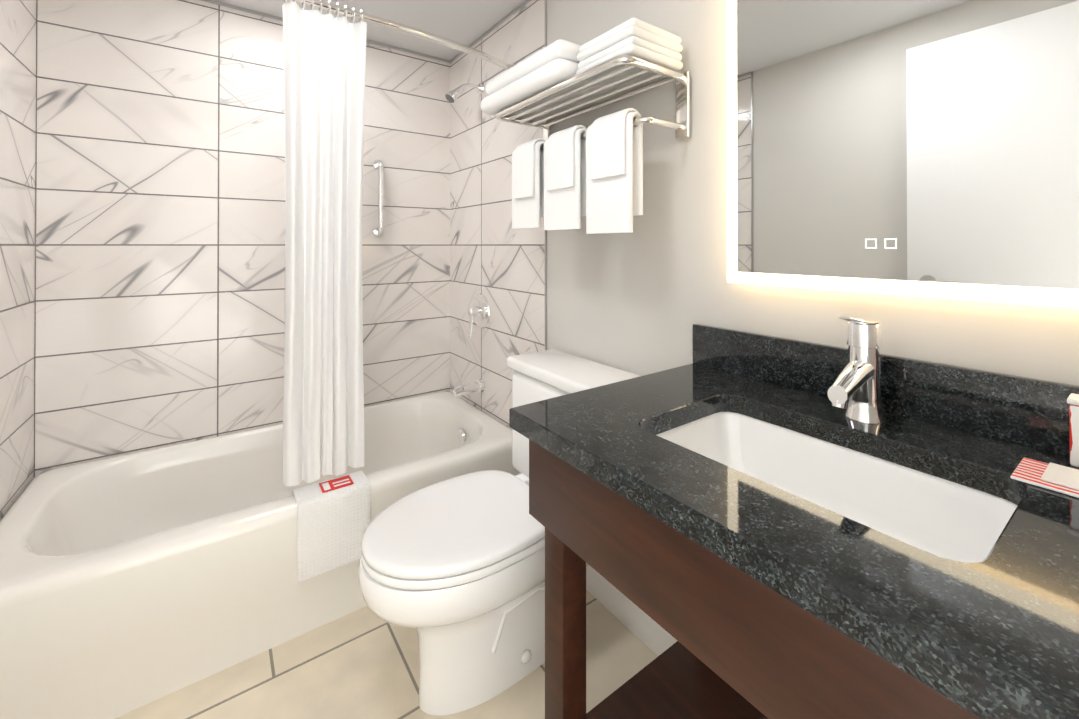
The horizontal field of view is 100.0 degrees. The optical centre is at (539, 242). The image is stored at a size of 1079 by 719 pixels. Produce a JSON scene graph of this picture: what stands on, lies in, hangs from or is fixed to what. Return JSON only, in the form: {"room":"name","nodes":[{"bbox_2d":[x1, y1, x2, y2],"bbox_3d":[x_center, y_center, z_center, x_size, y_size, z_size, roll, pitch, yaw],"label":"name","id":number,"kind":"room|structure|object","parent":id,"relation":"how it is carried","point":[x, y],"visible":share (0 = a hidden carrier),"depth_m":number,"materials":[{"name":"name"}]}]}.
{"room":"bathroom","nodes":[
{"label":"bathroom","id":0,"kind":"room"},
{"bbox_2d":[214,0,525,59],"bbox_3d":[-0.399,-1.032,1.010,1.920,0.100,2.800,0,0,-36],"label":"ceiling","id":1,"kind":"structure","parent":0,"point":[467,22],"depth_m":1.95,"materials":[{"name":"white paint"}]},
{"bbox_2d":[114,590,657,718],"bbox_3d":[-0.399,1.208,0.999,1.920,0.100,2.800,0,0,-36],"label":"floor","id":2,"kind":"structure","parent":0,"point":[362,663],"depth_m":1.20,"materials":[{"name":"tile"}]},
{"bbox_2d":[0,391,519,718],"bbox_3d":[-0.875,0.966,1.666,1.514,0.390,0.757,0,0,-36],"label":"bathtub","id":3,"kind":"object","parent":2,"relation":"on","point":[131,582],"visible":0.69,"depth_m":1.27,"materials":[{"name":"white ceramic"}]},
{"bbox_2d":[292,471,369,581],"bbox_3d":[-0.655,0.868,1.423,0.205,0.228,0.136,0,0,-36],"label":"bath mat","id":4,"kind":"object","parent":3,"relation":"on","point":[333,518],"visible":0.92,"depth_m":1.37,"materials":[{"name":"white fabric"}]},
{"bbox_2d":[359,349,639,714],"bbox_3d":[-0.116,0.771,1.264,0.737,0.776,0.444,0,0,-36],"label":"toilet","id":5,"kind":"object","parent":2,"relation":"on","point":[452,571],"visible":0.71,"depth_m":1.12,"materials":[{"name":"white ceramic"}]},
{"bbox_2d":[509,317,1078,718],"bbox_3d":[0.415,0.639,0.673,0.571,1.034,0.820,0,0,-36],"label":"bathroom vanity","id":6,"kind":"object","parent":2,"relation":"on","point":[763,526],"visible":1,"depth_m":0.63,"materials":[{"name":"black stone"}]},
{"bbox_2d":[657,412,1016,562],"bbox_3d":[0.395,0.411,0.676,0.343,0.138,0.490,0,0,-36],"label":"sink","id":7,"kind":"object","parent":6,"relation":"in","point":[943,514],"depth_m":0.73,"materials":[{"name":"white ceramic"}]},
{"bbox_2d":[827,317,885,423],"bbox_3d":[0.537,0.215,0.772,0.146,0.184,0.061,0,0,-36],"label":"faucet","id":8,"kind":"object","parent":6,"relation":"on","point":[858,384],"depth_m":0.77,"materials":[{"name":"silver metal"}]},
{"bbox_2d":[547,0,1078,385],"bbox_3d":[0.282,0.090,1.491,0.145,2.140,2.800,0,0,-36],"label":"wall","id":9,"kind":"structure","parent":0,"point":[648,292],"depth_m":1.20,"materials":[{"name":"white paint"}]},
{"bbox_2d":[450,0,544,428],"bbox_3d":[-0.224,0.093,2.076,0.010,2.140,0.858,0,0,-36],"label":"wall tiles","id":10,"kind":"structure","parent":9,"relation":"attached to","point":[497,261],"depth_m":2.06,"materials":[{"name":"tile"}]},
{"bbox_2d":[445,83,483,102],"bbox_3d":[-0.349,-0.697,2.088,0.183,0.123,0.060,0,0,-36],"label":"shower head","id":11,"kind":"object","parent":10,"relation":"attached to","point":[451,96],"visible":1,"depth_m":2.06},
{"bbox_2d":[453,379,483,398],"bbox_3d":[-0.332,0.673,2.094,0.140,0.066,0.064,0,0,-36],"label":"spout","id":12,"kind":"object","parent":10,"relation":"attached to","point":[471,387],"visible":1,"depth_m":2.08,"materials":[{"name":"silver metal"}]},
{"bbox_2d":[468,294,489,338],"bbox_3d":[-0.306,0.339,2.114,0.076,0.200,0.164,0,0,-36],"label":"valve","id":13,"kind":"object","parent":10,"relation":"attached to","point":[479,311],"visible":1,"depth_m":2.10,"materials":[{"name":"silver metal"}]},
{"bbox_2d":[449,0,546,350],"bbox_3d":[-0.221,0.093,2.061,0.009,2.140,0.840,0,0,-36],"label":"trim","id":14,"kind":"structure","parent":9,"relation":"attached to","point":[523,4],"depth_m":1.73,"materials":[{"name":"grey metal"}]},
{"bbox_2d":[481,18,689,233],"bbox_3d":[0.091,-0.298,1.395,0.269,0.546,0.686,0,0,-36],"label":"towel shelf","id":15,"kind":"object","parent":9,"relation":"attached to","point":[566,179],"visible":1,"depth_m":1.25,"materials":[{"name":"white fabric"}]},
{"bbox_2d":[586,565,676,655],"bbox_3d":[-0.148,1.111,0.647,1.532,0.090,1.534,0,0,-36],"label":"baseboard","id":16,"kind":"structure","parent":9,"relation":"attached to","point":[649,632],"depth_m":1.36,"materials":[{"name":"white paint"}]},
{"bbox_2d":[727,0,1078,307],"bbox_3d":[0.644,-0.360,0.828,0.038,0.905,0.636,0,0,-36],"label":"mirror","id":17,"kind":"object","parent":9,"relation":"attached to","point":[926,148],"visible":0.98,"depth_m":0.80,"materials":[{"name":"clear glass"}]},
{"bbox_3d":[-1.141,0.093,2.044,1.820,2.140,0.145,0,0,-36],"label":"wall","id":18,"kind":"structure","parent":0,"visible":0},
{"bbox_2d":[34,0,449,476],"bbox_3d":[-1.099,0.093,1.985,1.528,2.140,0.010,0,0,-36],"label":"wall tile","id":19,"kind":"structure","parent":18,"relation":"attached to","point":[160,234],"depth_m":1.78,"materials":[{"name":"tile"}]},
{"bbox_2d":[372,159,383,237],"bbox_3d":[-0.768,-0.216,2.179,0.052,0.382,0.060,0,0,-36],"label":"grab bar","id":20,"kind":"object","parent":19,"relation":"attached to","point":[377,232],"visible":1,"depth_m":2.16,"materials":[{"name":"silver metal"}]},
{"bbox_2d":[200,0,448,62],"bbox_3d":[-1.095,-0.971,1.984,1.522,0.012,0.006,0,0,-36],"label":"trim","id":21,"kind":"structure","parent":18,"relation":"attached to","point":[209,1],"depth_m":1.96,"materials":[{"name":"grey metal"}]},
{"bbox_3d":[-1.081,0.086,0.518,0.145,2.140,2.800,0,0,-36],"label":"wall","id":22,"kind":"structure","parent":0,"visible":0},
{"bbox_2d":[0,0,35,519],"bbox_3d":[-1.470,0.089,1.187,0.010,2.140,0.858,0,0,-36],"label":"wall tiles","id":23,"kind":"structure","parent":22,"relation":"attached to","point":[17,154],"depth_m":1.40,"materials":[{"name":"tile"}]},
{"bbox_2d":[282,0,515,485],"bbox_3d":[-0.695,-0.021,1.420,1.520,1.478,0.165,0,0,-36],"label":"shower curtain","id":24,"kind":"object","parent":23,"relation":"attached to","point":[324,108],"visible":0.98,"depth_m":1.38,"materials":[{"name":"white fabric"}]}
]}

